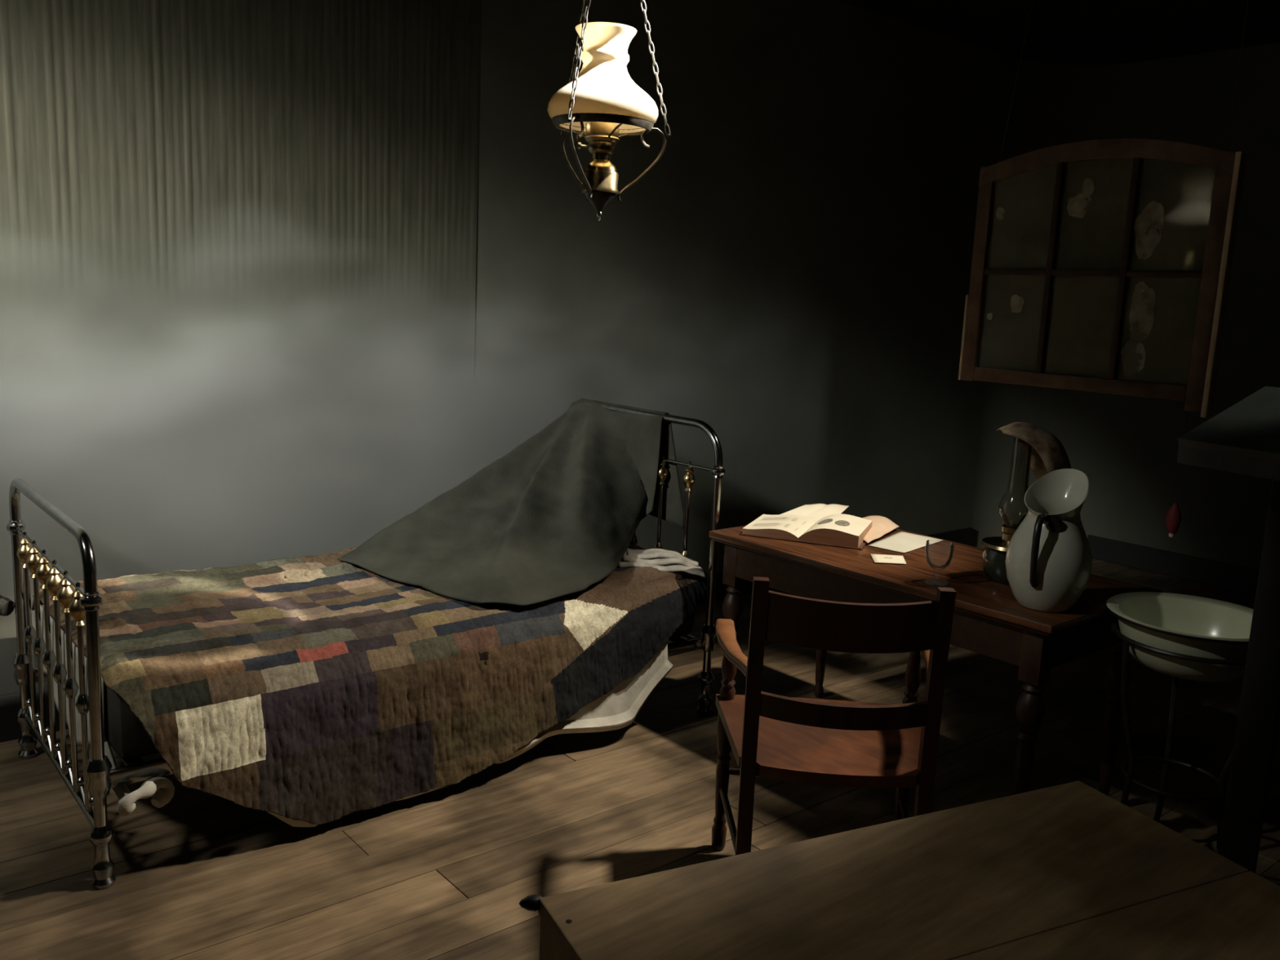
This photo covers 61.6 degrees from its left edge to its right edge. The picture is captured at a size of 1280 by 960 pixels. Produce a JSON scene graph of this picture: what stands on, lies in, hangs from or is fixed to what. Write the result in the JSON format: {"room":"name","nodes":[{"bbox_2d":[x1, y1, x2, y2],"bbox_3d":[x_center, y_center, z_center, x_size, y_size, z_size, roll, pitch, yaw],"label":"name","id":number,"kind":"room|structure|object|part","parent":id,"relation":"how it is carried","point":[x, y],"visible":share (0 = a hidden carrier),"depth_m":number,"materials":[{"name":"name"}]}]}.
{"room":"bedroom","nodes":[
{"label":"bedroom","id":0,"kind":"room"},
{"bbox_2d":[0,0,1145,697],"bbox_3d":[-0.468,-0.745,4.433,8.800,3.210,0.650,-5,13,-39],"label":"wall","id":1,"kind":"structure","parent":0,"point":[278,278],"depth_m":4.51,"materials":[{"name":"paint"}]},
{"bbox_2d":[0,594,14,616],"bbox_3d":[-2.115,0.379,3.480,0.194,0.103,0.068,6,10,20],"label":"peg","id":2,"kind":"object","parent":1,"relation":"attached to","point":[6,605],"visible":0.97,"depth_m":3.45,"materials":[{"name":"black wood"}]},
{"bbox_3d":[-2.342,-0.721,3.155,4.290,2.988,0.001,-5,13,-39],"label":"ribbed panel","id":3,"kind":"part","parent":1,"relation":"part of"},
{"bbox_2d":[0,527,972,742],"bbox_3d":[-0.921,0.692,4.639,8.150,0.150,0.020,-5,13,-39],"label":"baseboard","id":4,"kind":"structure","parent":1,"relation":"attached to","point":[10,727],"depth_m":3.71,"materials":[{"name":"brown wood"}]},
{"bbox_2d":[0,546,1279,959],"bbox_3d":[0.883,1.174,2.933,8.700,0.060,5.044,-5,13,-39],"label":"floor","id":5,"kind":"structure","parent":0,"point":[443,873],"depth_m":3.23,"materials":[{"name":"brown wood"}]},
{"bbox_2d":[6,400,724,888],"bbox_3d":[-0.858,0.348,3.764,2.215,1.128,1.021,-5,13,-39],"label":"bed","id":6,"kind":"object","parent":5,"relation":"on","point":[98,779],"visible":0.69,"depth_m":3.09,"materials":[{"name":"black metal"}]},
{"bbox_3d":[-1.982,0.149,3.410,0.054,0.052,0.054,-5,13,-39],"label":"joint knob","id":7,"kind":"part","parent":6,"relation":"part of","materials":[{"name":"metal"}]},
{"bbox_3d":[-1.897,0.226,3.316,0.050,0.099,0.050,-5,13,-39],"label":"brass knob","id":8,"kind":"part","parent":6,"relation":"part of","materials":[{"name":"gold metal"}]},
{"bbox_3d":[-1.909,0.484,3.361,0.038,0.060,0.037,-5,13,-39],"label":"knob","id":9,"kind":"part","parent":6,"relation":"part of","materials":[{"name":"metal"}]},
{"bbox_3d":[-1.810,0.247,3.213,0.050,0.099,0.050,-5,13,-39],"label":"brass knob","id":10,"kind":"part","parent":6,"relation":"part of","materials":[{"name":"gold metal"}]},
{"bbox_3d":[-1.822,0.506,3.257,0.038,0.060,0.037,-5,13,-39],"label":"knob","id":11,"kind":"part","parent":6,"relation":"part of","materials":[{"name":"metal"}]},
{"bbox_3d":[-1.162,0.558,4.159,2.111,0.045,0.024,-5,13,-39],"label":"rail","id":12,"kind":"part","parent":6,"relation":"part of","materials":[{"name":"metal"}]},
{"bbox_3d":[-1.723,0.269,3.110,0.050,0.099,0.050,-5,13,-39],"label":"brass knob","id":13,"kind":"part","parent":6,"relation":"part of","materials":[{"name":"gold metal"}]},
{"bbox_3d":[-1.735,0.528,3.154,0.038,0.060,0.037,-5,13,-39],"label":"knob","id":14,"kind":"part","parent":6,"relation":"part of","materials":[{"name":"metal"}]},
{"bbox_3d":[-1.677,0.225,3.049,0.013,0.012,0.957,-5,13,-39],"label":"cross rail","id":15,"kind":"part","parent":6,"relation":"part of","materials":[{"name":"metal"}]},
{"bbox_3d":[-1.636,0.291,3.006,0.050,0.099,0.050,-5,13,-39],"label":"brass knob","id":16,"kind":"part","parent":6,"relation":"part of","materials":[{"name":"gold metal"}]},
{"bbox_3d":[-1.706,0.844,3.155,0.022,0.021,0.957,-5,13,-39],"label":"rail","id":17,"kind":"part","parent":6,"relation":"part of","materials":[{"name":"metal"}]},
{"bbox_3d":[-1.648,0.549,3.051,0.038,0.060,0.037,-5,13,-39],"label":"knob","id":18,"kind":"part","parent":6,"relation":"part of","materials":[{"name":"metal"}]},
{"bbox_3d":[-1.550,0.313,2.903,0.050,0.099,0.050,-5,13,-39],"label":"brass knob","id":19,"kind":"part","parent":6,"relation":"part of","materials":[{"name":"gold metal"}]},
{"bbox_3d":[-1.561,0.571,2.947,0.038,0.060,0.037,-5,13,-39],"label":"knob","id":20,"kind":"part","parent":6,"relation":"part of","materials":[{"name":"metal"}]},
{"bbox_3d":[-1.463,0.334,2.800,0.050,0.099,0.050,-5,13,-39],"label":"brass knob","id":21,"kind":"part","parent":6,"relation":"part of","materials":[{"name":"gold metal"}]},
{"bbox_3d":[-1.474,0.593,2.844,0.038,0.060,0.037,-5,13,-39],"label":"knob","id":22,"kind":"part","parent":6,"relation":"part of","materials":[{"name":"metal"}]},
{"bbox_3d":[-1.373,0.301,2.687,0.054,0.052,0.054,-5,13,-39],"label":"joint knob","id":23,"kind":"part","parent":6,"relation":"part of","materials":[{"name":"metal"}]},
{"bbox_2d":[49,610,693,758],"bbox_3d":[-0.858,0.493,3.801,2.066,0.239,0.907,-5,13,-39],"label":"mattress","id":24,"kind":"object","parent":6,"relation":"on","point":[125,733],"visible":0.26,"depth_m":2.84,"materials":[{"name":"white fabric"}]},
{"bbox_2d":[40,604,673,826],"bbox_3d":[-0.912,0.654,3.705,1.896,0.498,1.001,-5,13,-39],"label":"sheet","id":25,"kind":"object","parent":24,"relation":"on","point":[618,708],"visible":0.26,"depth_m":3.65,"materials":[{"name":"grey fabric"}]},
{"bbox_2d":[31,543,706,824],"bbox_3d":[-0.839,0.590,3.775,2.097,0.574,1.089,-5,13,-39],"label":"patchwork quilt","id":26,"kind":"object","parent":24,"relation":"on","point":[320,689],"visible":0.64,"depth_m":3.27,"materials":[{"name":"fabric"}]},
{"bbox_2d":[618,547,706,577],"bbox_3d":[0.080,0.307,4.105,0.343,0.073,0.201,3,10,1],"label":"linens","id":27,"kind":"object","parent":26,"relation":"on","point":[674,561],"visible":0.96,"depth_m":4.05,"materials":[{"name":"white fabric"}]},
{"bbox_3d":[-0.579,0.704,3.466,2.111,0.045,0.024,-5,13,-39],"label":"rail","id":28,"kind":"part","parent":6,"relation":"part of","materials":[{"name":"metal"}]},
{"bbox_2d":[337,398,684,605],"bbox_3d":[-0.393,0.036,4.052,0.847,0.581,1.223,11,13,41],"label":"blanket","id":29,"kind":"object","parent":6,"relation":"on","point":[553,517],"visible":0.99,"depth_m":4.07,"materials":[{"name":"grey fabric"}]},
{"bbox_3d":[-0.028,0.254,4.442,0.038,0.060,0.037,-5,13,-39],"label":"knob","id":30,"kind":"part","parent":6,"relation":"part of","materials":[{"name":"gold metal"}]},
{"bbox_3d":[0.073,0.279,4.322,0.038,0.060,0.037,-5,13,-39],"label":"knob","id":31,"kind":"part","parent":6,"relation":"part of","materials":[{"name":"gold metal"}]},
{"bbox_3d":[0.087,-0.028,4.269,0.050,0.099,0.050,-5,13,-39],"label":"brass knob","id":32,"kind":"part","parent":6,"relation":"part of","materials":[{"name":"gold metal"}]},
{"bbox_3d":[0.175,0.304,4.201,0.038,0.060,0.037,-5,13,-39],"label":"knob","id":33,"kind":"part","parent":6,"relation":"part of","materials":[{"name":"gold metal"}]},
{"bbox_3d":[-0.012,-0.107,4.380,0.013,0.012,0.957,-5,13,-39],"label":"cross rail","id":34,"kind":"part","parent":6,"relation":"part of","materials":[{"name":"metal"}]},
{"bbox_3d":[-0.042,0.559,4.495,0.022,0.021,0.957,-5,13,-39],"label":"rail","id":35,"kind":"part","parent":6,"relation":"part of","materials":[{"name":"metal"}]},
{"bbox_3d":[0.189,-0.002,4.148,0.050,0.099,0.050,-5,13,-39],"label":"brass knob","id":36,"kind":"part","parent":6,"relation":"part of","materials":[{"name":"gold metal"}]},
{"bbox_3d":[0.292,-0.031,4.018,0.054,0.052,0.054,-5,13,-39],"label":"joint knob","id":37,"kind":"part","parent":6,"relation":"part of","materials":[{"name":"metal"}]},
{"bbox_2d":[711,576,956,855],"bbox_3d":[0.495,0.669,2.827,0.609,0.934,0.538,3,10,3],"label":"armchair","id":38,"kind":"object","parent":5,"relation":"on","point":[807,740],"visible":0.94,"depth_m":2.61,"materials":[{"name":"brown wood"}]},
{"bbox_3d":[0.239,0.864,3.109,0.048,0.432,0.047,-5,13,-39],"label":"leg","id":39,"kind":"part","parent":38,"relation":"part of","materials":[{"name":"brown wood"}]},
{"bbox_3d":[0.254,0.523,3.051,0.046,0.198,0.045,-5,13,-39],"label":"arm post","id":40,"kind":"part","parent":38,"relation":"part of","materials":[{"name":"brown wood"}]},
{"bbox_3d":[0.247,0.442,2.844,0.059,0.045,0.462,2,10,-4],"label":"armrest","id":41,"kind":"part","parent":38,"relation":"part of","materials":[{"name":"brown wood"}]},
{"bbox_3d":[0.267,0.693,2.630,0.036,0.934,0.084,3,10,3],"label":"post","id":42,"kind":"part","parent":38,"relation":"part of","materials":[{"name":"brown wood"}]},
{"bbox_3d":[0.496,0.686,2.847,0.581,0.030,0.499,3,10,2],"label":"seat","id":43,"kind":"part","parent":38,"relation":"part of","materials":[{"name":"brown wood"}]},
{"bbox_3d":[0.490,0.561,2.589,0.399,0.061,0.063,3,10,3],"label":"rail","id":44,"kind":"part","parent":38,"relation":"part of","materials":[{"name":"brown wood"}]},
{"bbox_3d":[0.500,0.340,2.536,0.399,0.126,0.075,3,10,3],"label":"crest rail","id":45,"kind":"part","parent":38,"relation":"part of","materials":[{"name":"brown wood"}]},
{"bbox_3d":[0.754,0.891,3.086,0.048,0.432,0.047,-5,13,-39],"label":"leg","id":46,"kind":"part","parent":38,"relation":"part of","materials":[{"name":"brown wood"}]},
{"bbox_3d":[0.770,0.551,3.027,0.046,0.198,0.045,-5,13,-39],"label":"arm post","id":47,"kind":"part","parent":38,"relation":"part of","materials":[{"name":"brown wood"}]},
{"bbox_3d":[0.767,0.470,2.820,0.059,0.045,0.462,4,10,9],"label":"armrest","id":48,"kind":"part","parent":38,"relation":"part of","materials":[{"name":"brown wood"}]},
{"bbox_3d":[0.701,0.716,2.610,0.036,0.934,0.084,3,10,3],"label":"post","id":49,"kind":"part","parent":38,"relation":"part of","materials":[{"name":"brown wood"}]},
{"bbox_2d":[519,780,1279,959],"bbox_3d":[0.538,1.030,1.772,1.287,0.584,0.818,-2,11,-26],"label":"table","id":50,"kind":"object","parent":5,"relation":"on","point":[1068,871],"visible":1,"depth_m":1.85,"materials":[{"name":"brown wood"}]},
{"bbox_2d":[708,525,1163,795],"bbox_3d":[0.930,0.633,3.711,0.702,0.746,1.357,-5,13,-39],"label":"table","id":51,"kind":"object","parent":5,"relation":"on","point":[988,620],"visible":0.66,"depth_m":3.39,"materials":[{"name":"brown wood"}]},
{"bbox_3d":[0.339,0.576,3.990,0.080,0.709,0.080,-5,13,-39],"label":"leg","id":52,"kind":"part","parent":51,"relation":"part of","materials":[{"name":"brown wood"}]},
{"bbox_2d":[738,513,872,550],"bbox_3d":[0.620,0.168,3.942,0.440,0.061,0.312,6,10,20],"label":"open book","id":53,"kind":"object","parent":51,"relation":"on","point":[839,530],"visible":0.99,"depth_m":3.85,"materials":[{"name":"paper"}]},
{"bbox_2d":[781,503,848,522],"bbox_3d":[0.651,0.132,4.142,0.437,0.045,0.170,-5,13,-39],"label":"pamphlet","id":54,"kind":"object","parent":53,"relation":"on","point":[815,512],"visible":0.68,"depth_m":4.19,"materials":[{"name":"paper"}]},
{"bbox_3d":[0.745,0.536,4.333,0.080,0.709,0.080,-5,13,-39],"label":"leg","id":55,"kind":"part","parent":51,"relation":"part of","materials":[{"name":"brown wood"}]},
{"bbox_2d":[862,515,898,542],"bbox_3d":[0.832,0.174,4.019,0.197,0.032,0.414,9,11,31],"label":"folded letter","id":56,"kind":"object","parent":51,"relation":"on","point":[881,526],"visible":0.5,"depth_m":4.02,"materials":[{"name":"paper"}]},
{"bbox_2d":[870,553,906,564],"bbox_3d":[0.834,0.265,3.596,0.109,0.003,0.120,3,10,5],"label":"card","id":57,"kind":"object","parent":51,"relation":"on","point":[877,558],"visible":1,"depth_m":3.59,"materials":[{"name":"paper"}]},
{"bbox_2d":[869,531,943,552],"bbox_3d":[0.949,0.223,3.878,0.174,0.002,0.320,11,13,40],"label":"paper","id":58,"kind":"object","parent":51,"relation":"on","point":[902,542],"visible":1,"depth_m":3.87,"materials":[{"name":"white paper"}]},
{"bbox_3d":[0.946,0.295,3.653,0.678,0.012,1.333,-5,13,-39],"label":"moulding","id":59,"kind":"part","parent":51,"relation":"part of","materials":[{"name":"brown wood"}]},
{"bbox_2d":[924,539,954,586],"bbox_3d":[0.920,0.256,3.312,0.085,0.129,0.085,-5,13,-39],"label":"goblet","id":60,"kind":"object","parent":51,"relation":"on","point":[936,583],"visible":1,"depth_m":3.31,"materials":[{"name":"clear glass"}]},
{"bbox_2d":[980,422,1071,584],"bbox_3d":[1.201,0.070,3.365,0.226,0.503,0.211,-5,13,-39],"label":"oil lamp","id":61,"kind":"object","parent":51,"relation":"on","point":[1044,452],"visible":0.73,"depth_m":3.33,"materials":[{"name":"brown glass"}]},
{"bbox_3d":[1.219,-0.061,3.340,0.211,0.236,0.191,-5,13,-39],"label":"lamp shade","id":62,"kind":"part","parent":61,"relation":"part of","materials":[{"name":"metal"}]},
{"bbox_3d":[1.114,0.765,3.095,0.080,0.709,0.080,-5,13,-39],"label":"leg","id":63,"kind":"part","parent":51,"relation":"part of","materials":[{"name":"brown wood"}]},
{"bbox_2d":[1004,468,1092,613],"bbox_3d":[1.179,0.173,3.083,0.234,0.393,0.234,1,10,-12],"label":"jug","id":64,"kind":"object","parent":51,"relation":"on","point":[1048,561],"visible":1,"depth_m":3.02,"materials":[{"name":"white ceramic"}]},
{"bbox_3d":[1.113,0.197,2.999,0.021,0.211,0.089,10,12,36],"label":"handle","id":65,"kind":"part","parent":64,"relation":"part of","materials":[{"name":"ceramic"}]},
{"bbox_3d":[1.520,0.725,3.439,0.080,0.709,0.080,-5,13,-39],"label":"leg","id":66,"kind":"part","parent":51,"relation":"part of","materials":[{"name":"brown wood"}]},
{"bbox_2d":[1111,618,1245,851],"bbox_3d":[1.525,0.786,3.038,0.412,0.711,0.434,-5,13,-39],"label":"stand","id":67,"kind":"object","parent":5,"relation":"on","point":[1132,759],"visible":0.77,"depth_m":2.99,"materials":[{"name":"metal"}]},
{"bbox_3d":[1.346,0.785,3.017,0.106,0.705,0.018,1,10,-10],"label":"leg","id":68,"kind":"part","parent":67,"relation":"part of","materials":[{"name":"metal"}]},
{"bbox_3d":[1.579,0.762,3.208,0.018,0.705,0.106,6,10,20],"label":"leg","id":69,"kind":"part","parent":67,"relation":"part of","materials":[{"name":"metal"}]},
{"bbox_2d":[1106,591,1253,682],"bbox_3d":[1.533,0.450,2.989,0.452,0.160,0.452,-5,13,-39],"label":"washbasin","id":70,"kind":"object","parent":67,"relation":"on","point":[1197,626],"visible":0.79,"depth_m":2.99,"materials":[{"name":"ceramic"}]},
{"bbox_3d":[1.629,0.815,2.915,0.018,0.705,0.107,-5,13,-39],"label":"leg","id":71,"kind":"part","parent":67,"relation":"part of","materials":[{"name":"metal"}]},
{"bbox_2d":[1177,386,1279,873],"bbox_3d":[1.591,0.521,2.530,0.375,1.427,0.620,-2,11,-26],"label":"fireplace mantel","id":72,"kind":"object","parent":5,"relation":"on","point":[1244,437],"visible":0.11,"depth_m":2.65,"materials":[{"name":"black wood"}]},
{"bbox_3d":[1.582,-0.071,2.410,0.277,0.155,0.620,-2,11,-26],"label":"frame","id":73,"kind":"part","parent":72,"relation":"part of","materials":[{"name":"black wood"}]},
{"bbox_3d":[1.559,0.526,2.689,0.084,1.240,0.064,10,12,36],"label":"post","id":74,"kind":"part","parent":72,"relation":"part of","materials":[{"name":"black wood"}]},
{"bbox_2d":[837,0,1279,65],"bbox_3d":[0.984,-2.005,2.518,8.800,0.050,4.990,-5,13,-39],"label":"ceiling","id":75,"kind":"structure","parent":0,"point":[1060,32],"depth_m":5.87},
{"bbox_2d":[547,0,670,221],"bbox_3d":[-0.088,-1.342,2.621,0.308,1.385,0.312,-5,13,-39],"label":"oil lamp","id":76,"kind":"object","parent":75,"relation":"hanging from","point":[602,103],"visible":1,"depth_m":2.61,"materials":[{"name":"white glass"}]},
{"bbox_3d":[-0.139,-1.198,2.702,0.014,0.641,0.170,-6,13,-42],"label":"chain","id":77,"kind":"part","parent":76,"relation":"part of","materials":[{"name":"silver metal"}]},
{"bbox_3d":[-0.119,-1.173,2.559,0.014,0.641,0.170,7,11,25],"label":"chain","id":78,"kind":"part","parent":76,"relation":"part of","materials":[{"name":"silver metal"}]},
{"bbox_3d":[-0.142,-0.831,2.671,0.027,0.018,0.018,1,10,-10],"label":"wick knob","id":79,"kind":"part","parent":76,"relation":"part of","materials":[{"name":"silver metal"}]},
{"bbox_3d":[-0.095,-0.857,2.694,0.088,0.076,0.088,-5,13,-39],"label":"burner","id":80,"kind":"part","parent":76,"relation":"part of","materials":[{"name":"gold metal"}]},
{"bbox_3d":[-0.089,-0.998,2.670,0.277,0.230,0.277,-5,13,-39],"label":"lamp shade","id":81,"kind":"part","parent":76,"relation":"part of","materials":[{"name":"white glass"}]},
{"bbox_3d":[0.007,-1.183,2.651,0.171,0.641,0.014,1,10,-8],"label":"chain","id":82,"kind":"part","parent":76,"relation":"part of","materials":[{"name":"silver metal"}]},
{"bbox_2d":[958,0,1248,417],"bbox_3d":[1.537,-1.184,3.547,0.046,1.864,0.889,-6,13,-41],"label":"window sash","id":83,"kind":"structure","parent":75,"relation":"hanging from","point":[1197,395],"depth_m":3.53,"materials":[{"name":"wood"}]},
{"bbox_3d":[1.349,-0.927,3.792,0.003,0.359,0.238,-6,13,-41],"label":"pane","id":84,"kind":"part","parent":83,"relation":"part of","materials":[{"name":"clear glass"}]},
{"bbox_3d":[1.351,-1.632,3.705,0.003,1.051,0.133,-6,13,-41],"label":"hanging cord","id":85,"kind":"part","parent":83,"relation":"part of","materials":[{"name":"black"}]},
{"bbox_3d":[1.505,-0.524,3.664,0.003,0.337,0.238,-6,13,-41],"label":"pane","id":86,"kind":"part","parent":83,"relation":"part of","materials":[{"name":"clear glass"}]},
{"bbox_3d":[1.496,-0.335,3.696,0.042,0.048,0.757,-6,13,-41],"label":"rail","id":87,"kind":"part","parent":83,"relation":"part of","materials":[{"name":"paint"}]},
{"bbox_3d":[1.529,-1.061,3.572,0.044,0.133,0.861,-6,13,-41],"label":"rail","id":88,"kind":"part","parent":83,"relation":"part of","materials":[{"name":"paint"}]},
{"bbox_3d":[1.677,-0.484,3.474,0.003,0.337,0.238,-6,13,-41],"label":"pane","id":89,"kind":"part","parent":83,"relation":"part of","materials":[{"name":"clear glass"}]},
{"bbox_2d":[1165,410,1188,537],"bbox_3d":[1.731,-0.017,3.444,0.046,0.413,0.046,-5,13,-39],"label":"tassel","id":90,"kind":"object","parent":83,"relation":"hanging from","point":[1173,518],"visible":0.97,"depth_m":3.46,"materials":[{"name":"red fabric"}]},
{"bbox_3d":[1.724,0.121,3.468,0.046,0.098,0.046,-5,13,-39],"label":"red bulb","id":91,"kind":"part","parent":90,"relation":"part of","materials":[{"name":"fabric"}]},
{"bbox_3d":[1.733,-0.072,3.435,0.002,0.301,0.002,-5,13,-39],"label":"cord","id":92,"kind":"part","parent":90,"relation":"part of","materials":[{"name":"fabric"}]},
{"bbox_3d":[1.819,-1.518,3.189,0.003,1.060,0.003,-6,13,-41],"label":"hanging cord","id":93,"kind":"part","parent":83,"relation":"part of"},
{"bbox_2d":[1088,42,1279,569],"bbox_3d":[4.470,-0.669,5.301,0.100,3.210,4.340,-5,13,-39],"label":"wall","id":94,"kind":"structure","parent":0,"point":[1189,99],"depth_m":6.52,"materials":[{"name":"paint"}]},
{"bbox_2d":[1087,534,1259,595],"bbox_3d":[4.358,0.782,5.512,0.020,0.150,4.340,-5,13,-39],"label":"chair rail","id":95,"kind":"structure","parent":94,"relation":"attached to","point":[1227,575],"depth_m":6.70,"materials":[{"name":"black wood"}]}
]}

